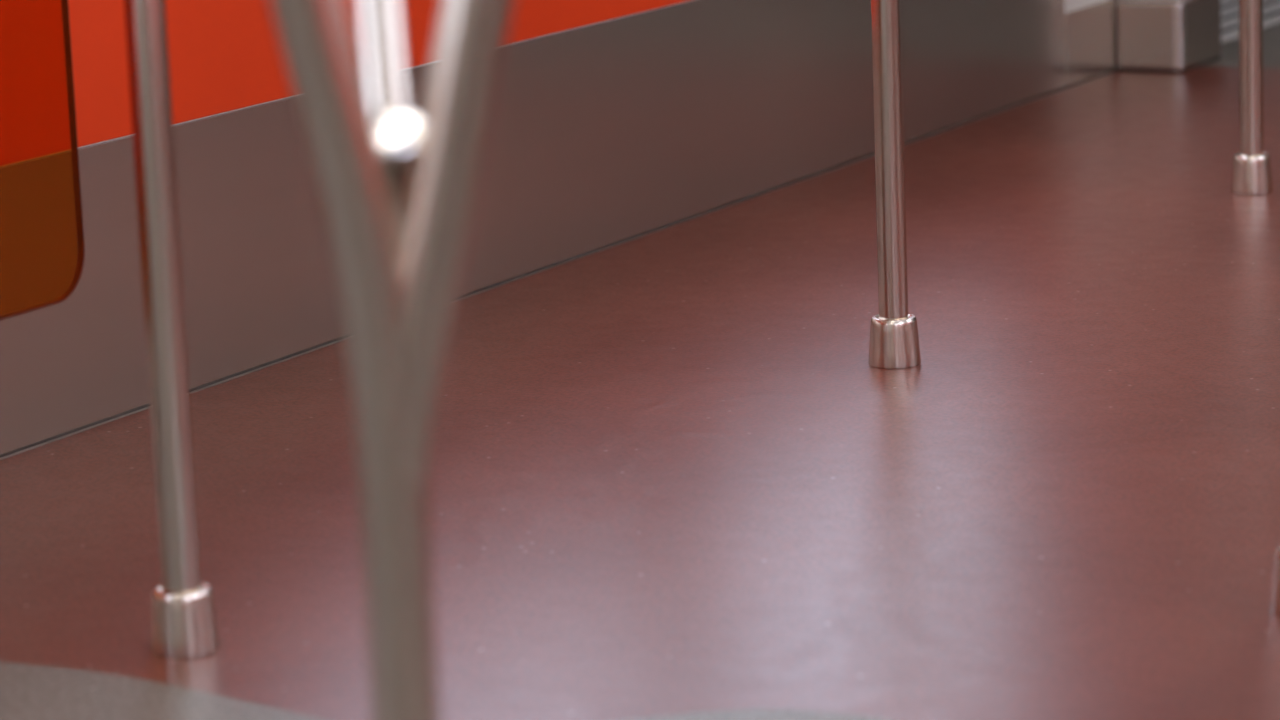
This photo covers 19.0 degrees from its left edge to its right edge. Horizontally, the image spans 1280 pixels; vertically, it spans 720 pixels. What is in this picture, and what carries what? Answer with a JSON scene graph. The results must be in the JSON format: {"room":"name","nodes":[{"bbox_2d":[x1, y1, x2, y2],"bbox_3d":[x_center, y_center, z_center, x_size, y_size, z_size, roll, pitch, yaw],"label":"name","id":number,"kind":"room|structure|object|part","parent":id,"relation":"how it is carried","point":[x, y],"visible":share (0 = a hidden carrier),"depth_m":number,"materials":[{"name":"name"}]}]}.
{"room":"subway car interior","nodes":[
{"label":"subway car interior","id":0,"kind":"room"},
{"bbox_2d":[0,0,1121,166],"bbox_3d":[0.032,-1.349,6.069,0.100,2.250,15.000,4,13,28],"label":"wall","id":1,"kind":"structure","parent":0,"point":[1070,5],"depth_m":6.15,"materials":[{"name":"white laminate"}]},
{"bbox_2d":[0,0,84,320],"bbox_3d":[-1.030,-0.515,3.796,0.257,1.112,1.168,4,13,28],"label":"screen","id":2,"kind":"object","parent":1,"relation":"attached to","point":[64,3],"visible":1,"depth_m":4.31,"materials":[{"name":"orange glass"}]},
{"bbox_2d":[0,0,688,165],"bbox_3d":[-1.302,-0.147,3.602,0.004,0.264,9.035,4,13,28],"label":"wall panel","id":3,"kind":"object","parent":1,"relation":"attached to","point":[224,55],"depth_m":4.89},
{"bbox_2d":[0,0,1065,454],"bbox_3d":[-1.291,0.152,3.662,0.004,0.345,9.035,4,13,28],"label":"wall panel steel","id":4,"kind":"object","parent":1,"relation":"attached to","point":[611,131],"visible":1,"depth_m":5.73,"materials":[{"name":"grey metal"}]},
{"bbox_2d":[1065,0,1115,85],"bbox_3d":[0.906,-0.640,7.694,0.004,0.145,0.269,4,13,28],"label":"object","id":5,"kind":"object","parent":1,"relation":"attached to","point":[1090,31],"depth_m":7.69,"materials":[{"name":"grey metal"}]},
{"bbox_2d":[0,23,1279,719],"bbox_3d":[1.558,-0.131,5.505,3.266,0.030,15.000,4,13,28],"label":"floor","id":6,"kind":"structure","parent":0,"point":[672,471],"depth_m":4.38,"materials":[{"name":"red rubber"}]},
{"bbox_2d":[124,0,219,658],"bbox_3d":[-0.487,-0.818,3.527,0.068,2.250,0.068,4,13,28],"label":"pole","id":7,"kind":"object","parent":6,"relation":"on","point":[184,625],"visible":1,"depth_m":3.67,"materials":[{"name":"metal"}]},
{"bbox_2d":[269,0,513,719],"bbox_3d":[-0.142,-0.564,2.199,0.244,2.250,0.269,4,13,28],"label":"pole","id":8,"kind":"object","parent":6,"relation":"on","point":[399,221],"visible":1,"depth_m":2.30,"materials":[{"name":"metal"}]},
{"bbox_3d":[-0.226,-0.787,2.132,0.047,1.782,0.168,8,15,42],"label":"arm","id":9,"kind":"part","parent":8,"relation":"part of","materials":[{"name":"metal"}]},
{"bbox_3d":[-0.184,-0.811,2.243,0.034,1.782,0.158,-3,11,-2],"label":"arm","id":10,"kind":"part","parent":8,"relation":"part of","materials":[{"name":"metal"}]},
{"bbox_3d":[-0.144,0.277,2.395,0.045,0.525,0.045,4,13,28],"label":"post","id":11,"kind":"part","parent":8,"relation":"part of","materials":[{"name":"metal"}]},
{"bbox_3d":[-0.113,-0.796,2.162,0.190,1.784,0.045,1,12,14],"label":"arm","id":12,"kind":"part","parent":8,"relation":"part of","materials":[{"name":"metal"}]},
{"bbox_2d":[0,71,1117,459],"bbox_3d":[-1.218,0.300,3.815,0.008,0.001,9.310,4,13,28],"label":"bead","id":13,"kind":"object","parent":6,"relation":"on","point":[289,358],"visible":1,"depth_m":5.81,"materials":[{"name":"rubber"}]},
{"bbox_2d":[0,69,1115,457],"bbox_3d":[-1.220,0.297,3.815,0.004,0.004,9.310,4,13,28],"label":"seal","id":14,"kind":"object","parent":13,"relation":"on","point":[998,110],"visible":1,"depth_m":5.82,"materials":[{"name":"rubber"}]},
{"bbox_2d":[869,0,920,368],"bbox_3d":[0.289,-1.097,4.765,0.068,2.250,0.068,4,13,28],"label":"pole","id":15,"kind":"object","parent":6,"relation":"on","point":[894,339],"visible":1,"depth_m":4.93,"materials":[{"name":"metal"}]},
{"bbox_2d":[1118,56,1220,72],"bbox_3d":[1.091,-0.611,7.891,0.138,0.006,0.232,4,13,28],"label":"seal","id":16,"kind":"object","parent":6,"relation":"on","point":[1218,57],"visible":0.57,"depth_m":7.80,"materials":[{"name":"rubber"}]},
{"bbox_2d":[1117,0,1220,69],"bbox_3d":[1.090,-0.680,7.875,0.141,0.136,0.238,4,13,28],"label":"cabinet","id":17,"kind":"object","parent":16,"relation":"on","point":[1145,29],"depth_m":7.78,"materials":[{"name":"metal"}]},
{"bbox_2d":[1122,0,1182,1],"bbox_3d":[1.081,-0.849,7.843,0.137,0.208,0.228,4,13,28],"label":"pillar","id":18,"kind":"structure","parent":17,"relation":"on","point":[1122,0],"depth_m":7.76,"materials":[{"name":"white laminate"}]},
{"bbox_3d":[1.092,-0.656,7.755,0.021,0.136,0.024,4,13,28],"label":"corner strip","id":19,"kind":"part","parent":17,"relation":"part of","materials":[{"name":"grey metal"}]},
{"bbox_2d":[1221,0,1279,43],"bbox_3d":[1.305,-0.775,8.752,0.420,0.032,1.400,4,13,28],"label":"base","id":20,"kind":"object","parent":6,"relation":"on","point":[1273,1],"visible":0.02,"depth_m":8.69,"materials":[{"name":"plastic"}]},
{"bbox_2d":[1221,0,1279,42],"bbox_3d":[1.336,-0.793,8.731,0.352,0.010,1.400,4,13,28],"label":"ribs","id":21,"kind":"object","parent":20,"relation":"on","point":[1275,19],"visible":0.02,"depth_m":8.54,"materials":[{"name":"grey metal"}]},
{"bbox_2d":[1231,0,1272,194],"bbox_3d":[0.956,-1.376,6.027,0.068,2.250,0.068,4,13,28],"label":"pole","id":22,"kind":"object","parent":6,"relation":"on","point":[1251,169],"visible":1,"depth_m":6.21,"materials":[{"name":"metal"}]},
{"bbox_2d":[1271,547,1279,616],"bbox_3d":[0.607,-0.857,3.509,0.068,2.250,0.068,4,13,28],"label":"pole","id":23,"kind":"object","parent":6,"relation":"on","point":[1275,608],"visible":1,"depth_m":3.72,"materials":[{"name":"metal"}]}
]}

